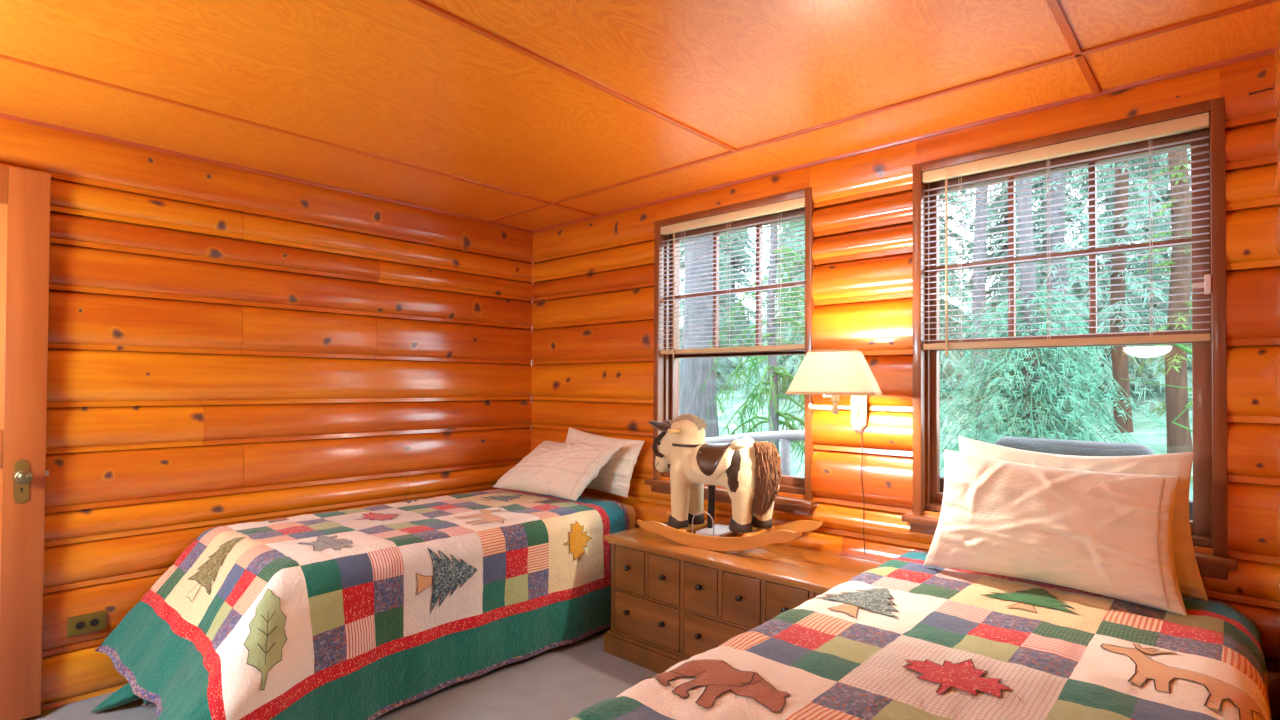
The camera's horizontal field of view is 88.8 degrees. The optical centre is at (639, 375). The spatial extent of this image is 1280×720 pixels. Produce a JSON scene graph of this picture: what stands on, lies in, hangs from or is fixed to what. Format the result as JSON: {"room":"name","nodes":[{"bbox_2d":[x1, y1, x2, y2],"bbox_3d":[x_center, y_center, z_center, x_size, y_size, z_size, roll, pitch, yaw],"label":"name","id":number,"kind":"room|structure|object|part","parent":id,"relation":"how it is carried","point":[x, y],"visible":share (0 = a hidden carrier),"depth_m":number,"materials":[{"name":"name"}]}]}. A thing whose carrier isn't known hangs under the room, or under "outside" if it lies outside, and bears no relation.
{"room":"cabin bedroom","nodes":[
{"label":"cabin bedroom","id":0,"kind":"room"},
{"bbox_2d":[0,117,532,710],"bbox_3d":[-2.189,0.165,2.820,0.185,2.300,4.250,0,-1,43],"label":"wall","id":1,"kind":"structure","parent":0,"point":[227,346],"depth_m":3.04,"materials":[{"name":"orange wood"}]},
{"bbox_2d":[0,165,50,719],"bbox_3d":[-2.529,0.253,2.198,0.108,2.068,0.815,0,-1,43],"label":"door","id":2,"kind":"structure","parent":1,"relation":"in","point":[25,195],"depth_m":2.45,"materials":[{"name":"brown wood"}]},
{"bbox_3d":[-2.560,0.692,2.210,0.017,0.722,0.584,0,-1,43],"label":"panel","id":3,"kind":"part","parent":2,"relation":"part of","materials":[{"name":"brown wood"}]},
{"bbox_3d":[-2.555,-0.222,2.223,0.017,0.850,0.584,0,-1,43],"label":"panel","id":4,"kind":"part","parent":2,"relation":"part of","materials":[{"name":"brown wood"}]},
{"bbox_3d":[-2.317,0.399,2.449,0.006,0.162,0.043,0,-1,43],"label":"lock plate","id":5,"kind":"part","parent":2,"relation":"part of","materials":[{"name":"gold metal"}]},
{"bbox_3d":[-2.291,0.376,2.425,0.066,0.055,0.055,0,-1,43],"label":"knob","id":6,"kind":"part","parent":2,"relation":"part of","materials":[{"name":"gold metal"}]},
{"bbox_2d":[67,610,105,636],"bbox_3d":[-2.225,1.000,2.629,0.015,0.076,0.120,0,-1,43],"label":"wall outlet","id":7,"kind":"object","parent":1,"relation":"attached to","point":[96,621],"visible":1,"depth_m":2.62,"materials":[{"name":"gold metal"}]},
{"bbox_2d":[75,621,84,628],"bbox_3d":[-2.235,0.999,2.609,0.003,0.029,0.030,0,-1,43],"label":"receptacle","id":8,"kind":"object","parent":7,"relation":"attached to","point":[78,624],"depth_m":2.61,"materials":[{"name":"black plastic"}]},
{"bbox_2d":[90,619,98,625],"bbox_3d":[-2.206,1.000,2.642,0.003,0.029,0.030,0,-1,43],"label":"receptacle","id":9,"kind":"object","parent":7,"relation":"attached to","point":[93,622],"depth_m":2.64,"materials":[{"name":"black plastic"}]},
{"bbox_2d":[0,113,532,232],"bbox_3d":[-2.119,-0.968,2.812,0.030,0.034,4.200,0,-1,43],"label":"trim","id":10,"kind":"structure","parent":1,"relation":"attached to","point":[2,115],"depth_m":3.03,"materials":[{"name":"brown wood"}]},
{"bbox_2d":[529,258,535,430],"bbox_3d":[-0.713,0.010,4.327,0.034,1.870,0.032,0,-1,43],"label":"trim","id":11,"kind":"structure","parent":1,"relation":"attached to","point":[532,262],"depth_m":4.32,"materials":[{"name":"orange wood"}]},
{"bbox_2d":[22,627,657,719],"bbox_3d":[-0.376,1.332,1.130,5.130,0.060,4.530,0,-1,43],"label":"floor","id":12,"kind":"structure","parent":0,"point":[558,683],"depth_m":2.71,"materials":[{"name":"grey carpet"}]},
{"bbox_2d":[621,503,635,528],"bbox_3d":[-0.954,1.018,3.260,0.920,0.622,1.813,0,-1,43],"label":"bed","id":13,"kind":"object","parent":12,"relation":"on","point":[630,510],"visible":0.03,"depth_m":3.58,"materials":[{"name":"wood"}]},
{"bbox_2d":[91,488,629,719],"bbox_3d":[-1.028,0.989,2.955,1.290,0.647,2.129,0,-1,43],"label":"quilt","id":14,"kind":"object","parent":13,"relation":"on","point":[365,613],"visible":0.98,"depth_m":2.58,"materials":[{"name":"multicoloured fabric"}]},
{"bbox_2d":[493,441,620,500],"bbox_3d":[-0.481,0.524,3.692,0.820,0.298,0.263,0,-1,43],"label":"pillow","id":15,"kind":"object","parent":14,"relation":"on","point":[563,470],"visible":1,"depth_m":3.59,"materials":[{"name":"fabric"}]},
{"bbox_2d":[565,427,644,496],"bbox_3d":[-0.264,0.493,3.773,0.751,0.356,0.124,0,-1,43],"label":"pillow","id":16,"kind":"object","parent":13,"relation":"on","point":[614,477],"visible":0.54,"depth_m":3.62,"materials":[{"name":"fabric"}]},
{"bbox_2d":[603,521,882,673],"bbox_3d":[0.433,1.052,2.897,1.244,0.560,0.462,0,-1,43],"label":"dresser","id":17,"kind":"object","parent":12,"relation":"on","point":[673,602],"visible":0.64,"depth_m":2.82,"materials":[{"name":"brown wood"}]},
{"bbox_3d":[-0.045,0.916,3.078,0.188,0.201,0.019,0,-1,43],"label":"drawer","id":18,"kind":"part","parent":17,"relation":"part of","materials":[{"name":"brown wood"}]},
{"bbox_3d":[0.031,1.124,3.004,0.398,0.185,0.019,0,-1,43],"label":"drawer","id":19,"kind":"part","parent":17,"relation":"part of","materials":[{"name":"brown wood"}]},
{"bbox_3d":[0.096,1.111,2.913,0.025,0.025,0.027,0,-1,43],"label":"knob","id":20,"kind":"part","parent":17,"relation":"part of","materials":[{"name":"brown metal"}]},
{"bbox_3d":[0.112,0.915,2.934,0.183,0.201,0.019,0,-1,43],"label":"drawer","id":21,"kind":"part","parent":17,"relation":"part of","materials":[{"name":"brown wood"}]},
{"bbox_3d":[0.246,1.110,2.776,0.025,0.025,0.027,0,-1,43],"label":"knob","id":22,"kind":"part","parent":17,"relation":"part of","materials":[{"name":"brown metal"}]},
{"bbox_3d":[0.248,0.902,2.778,0.025,0.025,0.027,0,-1,43],"label":"knob","id":23,"kind":"part","parent":17,"relation":"part of","materials":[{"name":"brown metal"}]},
{"bbox_3d":[0.263,0.914,2.795,0.175,0.201,0.019,0,-1,43],"label":"drawer","id":24,"kind":"part","parent":17,"relation":"part of","materials":[{"name":"brown wood"}]},
{"bbox_3d":[0.339,1.122,2.721,0.383,0.185,0.019,0,-1,43],"label":"drawer","id":25,"kind":"part","parent":17,"relation":"part of","materials":[{"name":"brown wood"}]},
{"bbox_2d":[637,413,823,550],"bbox_3d":[0.395,0.476,2.980,0.809,0.591,0.270,0,-1,36],"label":"rocking horse","id":26,"kind":"object","parent":17,"relation":"on","point":[750,472],"visible":1,"depth_m":2.92},
{"bbox_3d":[0.160,0.260,3.044,0.024,0.024,0.086,0,-1,41],"label":"handle","id":27,"kind":"part","parent":26,"relation":"part of","materials":[{"name":"beige wood"}]},
{"bbox_3d":[0.332,0.593,3.035,0.039,0.260,0.034,0,-1,36],"label":"support post","id":28,"kind":"part","parent":26,"relation":"part of","materials":[{"name":"brown metal"}]},
{"bbox_2d":[690,445,735,479],"bbox_3d":[0.367,0.389,3.002,0.209,0.166,0.212,0,-1,36],"label":"saddle","id":29,"kind":"object","parent":26,"relation":"on","point":[707,462],"depth_m":2.92,"materials":[{"name":"brown leather"}]},
{"bbox_3d":[0.399,0.901,2.639,0.025,0.025,0.027,0,-1,43],"label":"knob","id":30,"kind":"part","parent":17,"relation":"part of","materials":[{"name":"brown metal"}]},
{"bbox_3d":[0.414,0.913,2.656,0.181,0.201,0.019,0,-1,43],"label":"drawer","id":31,"kind":"part","parent":17,"relation":"part of","materials":[{"name":"brown wood"}]},
{"bbox_3d":[0.568,0.912,2.514,0.183,0.201,0.019,0,-1,43],"label":"drawer","id":32,"kind":"part","parent":17,"relation":"part of","materials":[{"name":"brown wood"}]},
{"bbox_2d":[0,0,1279,230],"bbox_3d":[-0.362,-1.028,1.163,5.130,0.060,4.530,0,-1,43],"label":"ceiling","id":33,"kind":"structure","parent":0,"point":[399,80],"depth_m":2.15,"materials":[{"name":"brown wood"}]},
{"bbox_2d":[0,54,597,216],"bbox_3d":[-1.665,-0.988,2.382,0.021,0.019,4.180,0,-1,43],"label":"trim","id":34,"kind":"structure","parent":33,"relation":"attached to","point":[4,57],"depth_m":2.54,"materials":[{"name":"brown wood"}]},
{"bbox_2d":[406,0,736,151],"bbox_3d":[-0.881,-0.998,1.408,0.022,0.019,3.808,0,-1,43],"label":"trim","id":35,"kind":"structure","parent":33,"relation":"attached to","point":[423,4],"depth_m":2.07,"materials":[{"name":"brown wood"}]},
{"bbox_2d":[1046,0,1100,94],"bbox_3d":[0.157,-1.001,0.706,0.022,0.019,4.180,0,-1,43],"label":"trim","id":36,"kind":"structure","parent":33,"relation":"attached to","point":[1055,7],"depth_m":1.90,"materials":[{"name":"brown wood"}]},
{"bbox_2d":[487,0,1278,222],"bbox_3d":[0.351,-0.970,2.876,3.540,0.019,0.022,0,-1,43],"label":"trim","id":37,"kind":"structure","parent":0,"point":[1255,3],"depth_m":2.21,"materials":[{"name":"brown wood"}]},
{"bbox_2d":[531,47,1279,719],"bbox_3d":[0.638,0.187,3.172,3.590,2.300,0.185,0,-1,43],"label":"wall","id":38,"kind":"structure","parent":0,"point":[593,288],"depth_m":2.74,"materials":[{"name":"orange wood"}]},
{"bbox_2d":[644,187,818,515],"bbox_3d":[0.469,-0.106,3.306,0.996,1.477,0.225,0,-1,43],"label":"window","id":39,"kind":"structure","parent":38,"relation":"attached to","point":[666,368],"depth_m":3.42,"materials":[{"name":"brown wood"}]},
{"bbox_3d":[0.417,0.578,3.245,0.996,0.027,0.085,0,-1,43],"label":"sill","id":40,"kind":"part","parent":39,"relation":"part of","materials":[{"name":"brown wood"}]},
{"bbox_3d":[0.508,-0.453,3.346,0.884,0.713,0.040,0,-1,43],"label":"sash","id":41,"kind":"part","parent":39,"relation":"part of","materials":[{"name":"brown wood"}]},
{"bbox_3d":[0.504,0.206,3.336,0.884,0.641,0.040,0,-1,43],"label":"sash","id":42,"kind":"part","parent":39,"relation":"part of","materials":[{"name":"clear glass"}]},
{"bbox_2d":[660,197,804,358],"bbox_3d":[0.435,-0.448,3.267,0.872,0.725,0.047,0,-1,43],"label":"window blind","id":43,"kind":"object","parent":38,"relation":"attached to","point":[797,203],"visible":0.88,"depth_m":3.23,"materials":[{"name":"white"}]},
{"bbox_3d":[0.232,-0.452,3.464,0.008,0.636,0.029,0,-1,43],"label":"ladder cord","id":44,"kind":"part","parent":43,"relation":"part of","materials":[{"name":"beige fabric"}]},
{"bbox_3d":[0.445,-0.453,3.267,0.008,0.636,0.029,0,-1,43],"label":"ladder cord","id":45,"kind":"part","parent":43,"relation":"part of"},
{"bbox_3d":[0.438,-0.127,3.268,0.872,0.024,0.026,0,-1,43],"label":"rail","id":46,"kind":"part","parent":43,"relation":"part of","materials":[{"name":"beige wood"}]},
{"bbox_3d":[0.659,-0.455,3.071,0.008,0.636,0.029,0,-1,43],"label":"ladder cord","id":47,"kind":"part","parent":43,"relation":"part of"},
{"bbox_2d":[786,349,882,554],"bbox_3d":[0.790,0.416,2.627,0.332,1.027,0.402,0,-1,26],"label":"wall lamp","id":48,"kind":"object","parent":38,"relation":"attached to","point":[833,372],"visible":0.99,"depth_m":2.50,"materials":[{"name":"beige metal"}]},
{"bbox_3d":[0.753,0.142,2.699,0.011,0.011,0.204,1,-1,-13],"label":"swing arm","id":49,"kind":"part","parent":48,"relation":"part of","materials":[{"name":"gold metal"}]},
{"bbox_2d":[823,395,838,413],"bbox_3d":[0.763,0.113,2.612,0.070,0.088,0.032,0,-1,43],"label":"socket","id":50,"kind":"object","parent":48,"relation":"attached to","point":[834,398],"depth_m":2.59,"materials":[{"name":"gold metal"}]},
{"bbox_3d":[0.815,0.135,2.774,0.196,0.028,0.020,0,-1,16],"label":"swing arm","id":51,"kind":"part","parent":48,"relation":"part of","materials":[{"name":"gold metal"}]},
{"bbox_3d":[0.777,-0.011,2.601,0.330,0.170,0.330,0,-1,26],"label":"lamp shade","id":52,"kind":"part","parent":48,"relation":"part of","materials":[{"name":"beige fabric"}]},
{"bbox_3d":[0.914,0.146,2.755,0.017,0.063,0.027,0,-1,43],"label":"hinge post","id":53,"kind":"part","parent":48,"relation":"part of","materials":[{"name":"white metal"}]},
{"bbox_3d":[0.925,0.148,2.766,0.067,0.170,0.023,0,-1,43],"label":"plate","id":54,"kind":"part","parent":48,"relation":"part of","materials":[{"name":"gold metal"}]},
{"bbox_3d":[0.942,0.583,2.757,0.025,0.700,0.010,1,-1,-17],"label":"power cord","id":55,"kind":"part","parent":48,"relation":"part of","materials":[{"name":"plastic"}]},
{"bbox_2d":[922,112,1210,356],"bbox_3d":[1.456,-0.446,2.327,0.870,0.744,0.048,0,-1,43],"label":"window blind","id":56,"kind":"object","parent":38,"relation":"attached to","point":[1199,121],"visible":1,"depth_m":2.28,"materials":[{"name":"white"}]},
{"bbox_3d":[1.244,-0.449,2.533,0.008,0.655,0.029,0,-1,43],"label":"ladder cord","id":57,"kind":"part","parent":56,"relation":"part of","materials":[{"name":"beige fabric"}]},
{"bbox_3d":[1.461,-0.451,2.333,0.008,0.655,0.029,0,-1,43],"label":"ladder cord","id":58,"kind":"part","parent":56,"relation":"part of","materials":[{"name":"beige fabric"}]},
{"bbox_3d":[1.459,-0.115,2.329,0.869,0.024,0.026,0,-1,43],"label":"rail","id":59,"kind":"part","parent":56,"relation":"part of","materials":[{"name":"beige wood"}]},
{"bbox_3d":[1.673,-0.452,2.138,0.008,0.655,0.029,0,-1,43],"label":"ladder cord","id":60,"kind":"part","parent":56,"relation":"part of","materials":[{"name":"beige fabric"}]},
{"bbox_2d":[901,97,1237,579],"bbox_3d":[1.489,-0.113,2.368,0.993,1.477,0.225,0,-1,43],"label":"window","id":61,"kind":"structure","parent":38,"relation":"attached to","point":[1209,524],"depth_m":2.22,"materials":[{"name":"brown wood"}]},
{"bbox_3d":[1.528,-0.460,2.407,0.881,0.713,0.040,0,-1,43],"label":"sash","id":62,"kind":"part","parent":61,"relation":"part of","materials":[{"name":"brown wood"}]},
{"bbox_3d":[1.438,0.571,2.307,0.993,0.027,0.085,0,-1,43],"label":"sill","id":63,"kind":"part","parent":61,"relation":"part of","materials":[{"name":"brown wood"}]},
{"bbox_3d":[1.524,0.199,2.398,0.881,0.641,0.040,0,-1,43],"label":"sash","id":64,"kind":"part","parent":61,"relation":"part of","materials":[{"name":"clear glass"}]},
{"bbox_2d":[1249,87,1272,95],"bbox_3d":[1.851,-0.846,1.947,0.009,0.009,0.052,1,-1,-43],"label":"nail","id":65,"kind":"object","parent":38,"relation":"attached to","point":[1272,87],"visible":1,"depth_m":1.95,"materials":[{"name":"brown metal"}]},
{"bbox_2d":[1273,15,1279,719],"bbox_3d":[1.625,0.169,1.520,0.184,2.300,1.000,0,-1,43],"label":"wall","id":66,"kind":"structure","parent":0,"point":[1276,75],"depth_m":1.82,"materials":[{"name":"orange wood"}]},
{"label":"outside","id":67,"kind":"structure","parent":0,"visible":0},
{"bbox_2d":[679,292,1192,499],"bbox_3d":[11.025,-0.818,14.173,48.000,5.782,30.000,0,-1,43],"label":"ground","id":68,"kind":"structure","parent":67,"point":[1148,432],"depth_m":10.33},
{"bbox_2d":[679,235,718,437],"bbox_3d":[0.818,-2.856,8.341,0.650,9.027,0.633,0,-1,43],"label":"fir tree","id":69,"kind":"object","parent":68,"relation":"on","point":[694,372],"visible":0.24,"depth_m":8.11,"materials":[{"name":"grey plant"}]},
{"bbox_2d":[679,231,744,393],"bbox_3d":[1.338,-4.626,16.183,2.795,11.690,2.558,1,-1,-43],"label":"fir tree","id":70,"kind":"object","parent":68,"relation":"on","point":[721,378],"visible":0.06,"depth_m":15.85,"materials":[{"name":"green plant"}]},
{"bbox_2d":[684,229,754,372],"bbox_3d":[2.303,-5.084,19.165,2.263,11.797,2.839,0,-1,22],"label":"fir tree","id":71,"kind":"object","parent":68,"relation":"on","point":[730,362],"visible":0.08,"depth_m":18.96,"materials":[{"name":"green plant"}]},
{"bbox_2d":[719,228,766,357],"bbox_3d":[3.086,-5.661,22.273,2.892,11.666,2.625,0,-1,26],"label":"fir tree","id":72,"kind":"object","parent":68,"relation":"on","point":[747,237],"visible":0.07,"depth_m":21.96,"materials":[{"name":"green plant"}]},
{"bbox_2d":[699,218,804,475],"bbox_3d":[1.425,-1.055,6.862,1.764,5.505,1.081,0,-1,43],"label":"tree","id":73,"kind":"object","parent":68,"relation":"on","point":[774,375],"visible":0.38,"depth_m":6.86,"materials":[{"name":"green plant"}]},
{"bbox_2d":[734,219,804,403],"bbox_3d":[3.471,-4.538,14.272,2.706,11.893,2.702,0,-1,27],"label":"fir tree","id":74,"kind":"object","parent":68,"relation":"on","point":[782,361],"visible":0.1,"depth_m":14.03,"materials":[{"name":"green plant"}]},
{"bbox_2d":[762,222,790,369],"bbox_3d":[4.325,-5.114,17.357,2.582,11.765,2.662,1,-1,-38],"label":"fir tree","id":75,"kind":"object","parent":68,"relation":"on","point":[765,331],"visible":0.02,"depth_m":17.22,"materials":[{"name":"green plant"}]},
{"bbox_2d":[759,219,804,431],"bbox_3d":[2.797,-3.291,9.869,2.061,9.041,1.989,0,-1,-5],"label":"fir tree","id":76,"kind":"object","parent":68,"relation":"on","point":[801,228],"visible":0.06,"depth_m":9.92,"materials":[{"name":"green plant"}]},
{"bbox_2d":[940,201,970,368],"bbox_3d":[6.498,-5.251,15.274,2.541,11.526,2.661,1,-1,-35],"label":"fir tree","id":77,"kind":"object","parent":68,"relation":"on","point":[941,202],"visible":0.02,"depth_m":14.69,"materials":[{"name":"green plant"}]},
{"bbox_2d":[940,185,1003,399],"bbox_3d":[5.402,-4.580,12.394,2.594,11.839,2.660,0,-1,12],"label":"fir tree","id":78,"kind":"object","parent":68,"relation":"on","point":[956,354],"visible":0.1,"depth_m":11.85,"materials":[{"name":"green plant"}]},
{"bbox_2d":[972,186,990,441],"bbox_3d":[4.360,-3.818,8.341,0.223,10.008,0.240,0,-1,43],"label":"fir tree","id":79,"kind":"object","parent":68,"relation":"on","point":[982,213],"visible":0.32,"depth_m":8.26,"materials":[{"name":"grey plant"}]},
{"bbox_2d":[955,183,1041,357],"bbox_3d":[9.284,-5.545,16.357,2.718,11.993,2.766,0,-1,1],"label":"fir tree","id":80,"kind":"object","parent":68,"relation":"on","point":[1003,216],"visible":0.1,"depth_m":16.34,"materials":[{"name":"green plant"}]},
{"bbox_2d":[986,168,1102,367],"bbox_3d":[8.402,-5.179,13.490,2.748,11.698,2.590,1,-1,-30],"label":"fir tree","id":81,"kind":"object","parent":68,"relation":"on","point":[1069,219],"visible":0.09,"depth_m":13.46,"materials":[{"name":"green plant"}]},
{"bbox_2d":[940,178,1170,473],"bbox_3d":[3.736,-2.906,6.160,2.189,9.101,2.176,0,-1,10],"label":"tree","id":82,"kind":"object","parent":68,"relation":"on","point":[1027,414],"visible":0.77,"depth_m":5.99,"materials":[{"name":"green plant"}]},
{"bbox_2d":[1016,166,1100,439],"bbox_3d":[5.107,-3.876,8.005,0.944,10.014,0.943,0,-1,25],"label":"fir tree","id":83,"kind":"object","parent":68,"relation":"on","point":[1063,174],"visible":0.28,"depth_m":7.93,"materials":[{"name":"green plant"}]},
{"bbox_2d":[1036,154,1191,416],"bbox_3d":[7.506,-4.579,10.488,2.511,11.874,2.829,0,-1,28],"label":"fir tree","id":84,"kind":"object","parent":68,"relation":"on","point":[1107,367],"visible":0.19,"depth_m":10.10,"materials":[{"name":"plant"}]},
{"bbox_2d":[1080,161,1160,432],"bbox_3d":[6.344,-4.131,8.706,0.906,10.009,0.955,1,-1,-16],"label":"fir tree","id":85,"kind":"object","parent":68,"relation":"on","point":[1119,361],"visible":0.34,"depth_m":8.61,"materials":[{"name":"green plant"}]},
{"bbox_2d":[1101,153,1191,353],"bbox_3d":[11.372,-5.617,14.502,2.905,11.877,2.409,1,-1,-19],"label":"fir tree","id":86,"kind":"object","parent":68,"relation":"on","point":[1166,255],"visible":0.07,"depth_m":14.09,"materials":[{"name":"green plant"}]},
{"bbox_2d":[1120,326,1191,431],"bbox_3d":[4.988,0.458,5.444,1.610,1.763,0.530,0,-1,43],"label":"branch","id":87,"kind":"object","parent":68,"relation":"on","point":[1180,346],"visible":0.15,"depth_m":5.66,"materials":[{"name":"green plant"}]},
{"bbox_2d":[1131,150,1192,453],"bbox_3d":[5.899,-3.364,7.163,0.868,9.013,0.858,0,-1,36],"label":"cedar tree","id":88,"kind":"object","parent":68,"relation":"on","point":[1180,440],"visible":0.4,"depth_m":7.07,"materials":[{"name":"red plant"}]},
{"bbox_2d":[1143,149,1191,367],"bbox_3d":[10.465,-5.236,11.555,2.784,11.612,2.684,0,-1,6],"label":"fir tree","id":89,"kind":"object","parent":68,"relation":"on","point":[1189,150],"visible":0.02,"depth_m":12.20,"materials":[{"name":"green plant"}]},
{"bbox_3d":[1.481,1.583,3.775,6.400,0.535,1.824,0,-1,43],"label":"porch deck","id":90,"kind":"object","parent":68,"relation":"on","visible":0},
{"bbox_2d":[705,430,804,475],"bbox_3d":[0.557,0.830,5.211,2.707,1.002,0.100,0,-1,43],"label":"porch railing","id":91,"kind":"object","parent":90,"relation":"on","point":[784,437],"visible":0.18,"depth_m":4.75,"materials":[{"name":"white wood"}]},
{"bbox_3d":[0.560,0.484,5.219,2.705,0.247,0.095,0,-1,43],"label":"rail","id":92,"kind":"part","parent":91,"relation":"part of","materials":[{"name":"grey wood"}]},
{"bbox_3d":[1.056,0.897,4.747,0.090,0.862,0.080,0,-1,43],"label":"post","id":93,"kind":"part","parent":91,"relation":"part of","materials":[{"name":"white wood"}]},
{"bbox_2d":[940,437,1192,519],"bbox_3d":[1.872,0.781,2.803,1.320,1.046,0.800,0,-1,43],"label":"sofa","id":94,"kind":"object","parent":90,"relation":"on","point":[1061,447],"visible":0.04,"depth_m":2.55,"materials":[{"name":"grey fabric"}]},
{"bbox_3d":[1.872,0.874,2.802,1.320,0.860,0.800,0,-1,43],"label":"frame","id":95,"kind":"part","parent":94,"relation":"part of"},
{"bbox_2d":[994,437,1155,455],"bbox_3d":[1.712,0.570,2.615,0.560,0.631,0.181,0,-1,43],"label":"cushion","id":96,"kind":"object","parent":94,"relation":"on","point":[1061,447],"depth_m":2.55,"materials":[{"name":"grey fabric"}]},
{"bbox_3d":[0.839,1.005,1.611,0.970,0.622,1.813,0,-1,43],"label":"bed","id":97,"kind":"object","parent":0,"visible":0},
{"bbox_2d":[569,550,1272,719],"bbox_3d":[0.829,0.982,1.371,1.380,0.650,2.107,0,-1,43],"label":"quilt","id":98,"kind":"object","parent":97,"relation":"on","point":[903,638],"visible":0.93,"depth_m":1.53,"materials":[{"name":"multicoloured fabric"}]},
{"bbox_2d":[924,449,1186,615],"bbox_3d":[1.294,0.471,2.099,0.710,0.412,0.210,0,-1,41],"label":"pillow","id":99,"kind":"object","parent":98,"relation":"on","point":[1102,533],"visible":1,"depth_m":2.01,"materials":[{"name":"fabric"}]},
{"bbox_2d":[958,436,1208,600],"bbox_3d":[1.436,0.448,2.191,0.712,0.442,0.141,0,-1,43],"label":"pillow","id":100,"kind":"object","parent":98,"relation":"on","point":[1190,582],"visible":0.21,"depth_m":2.04,"materials":[{"name":"fabric"}]}
]}

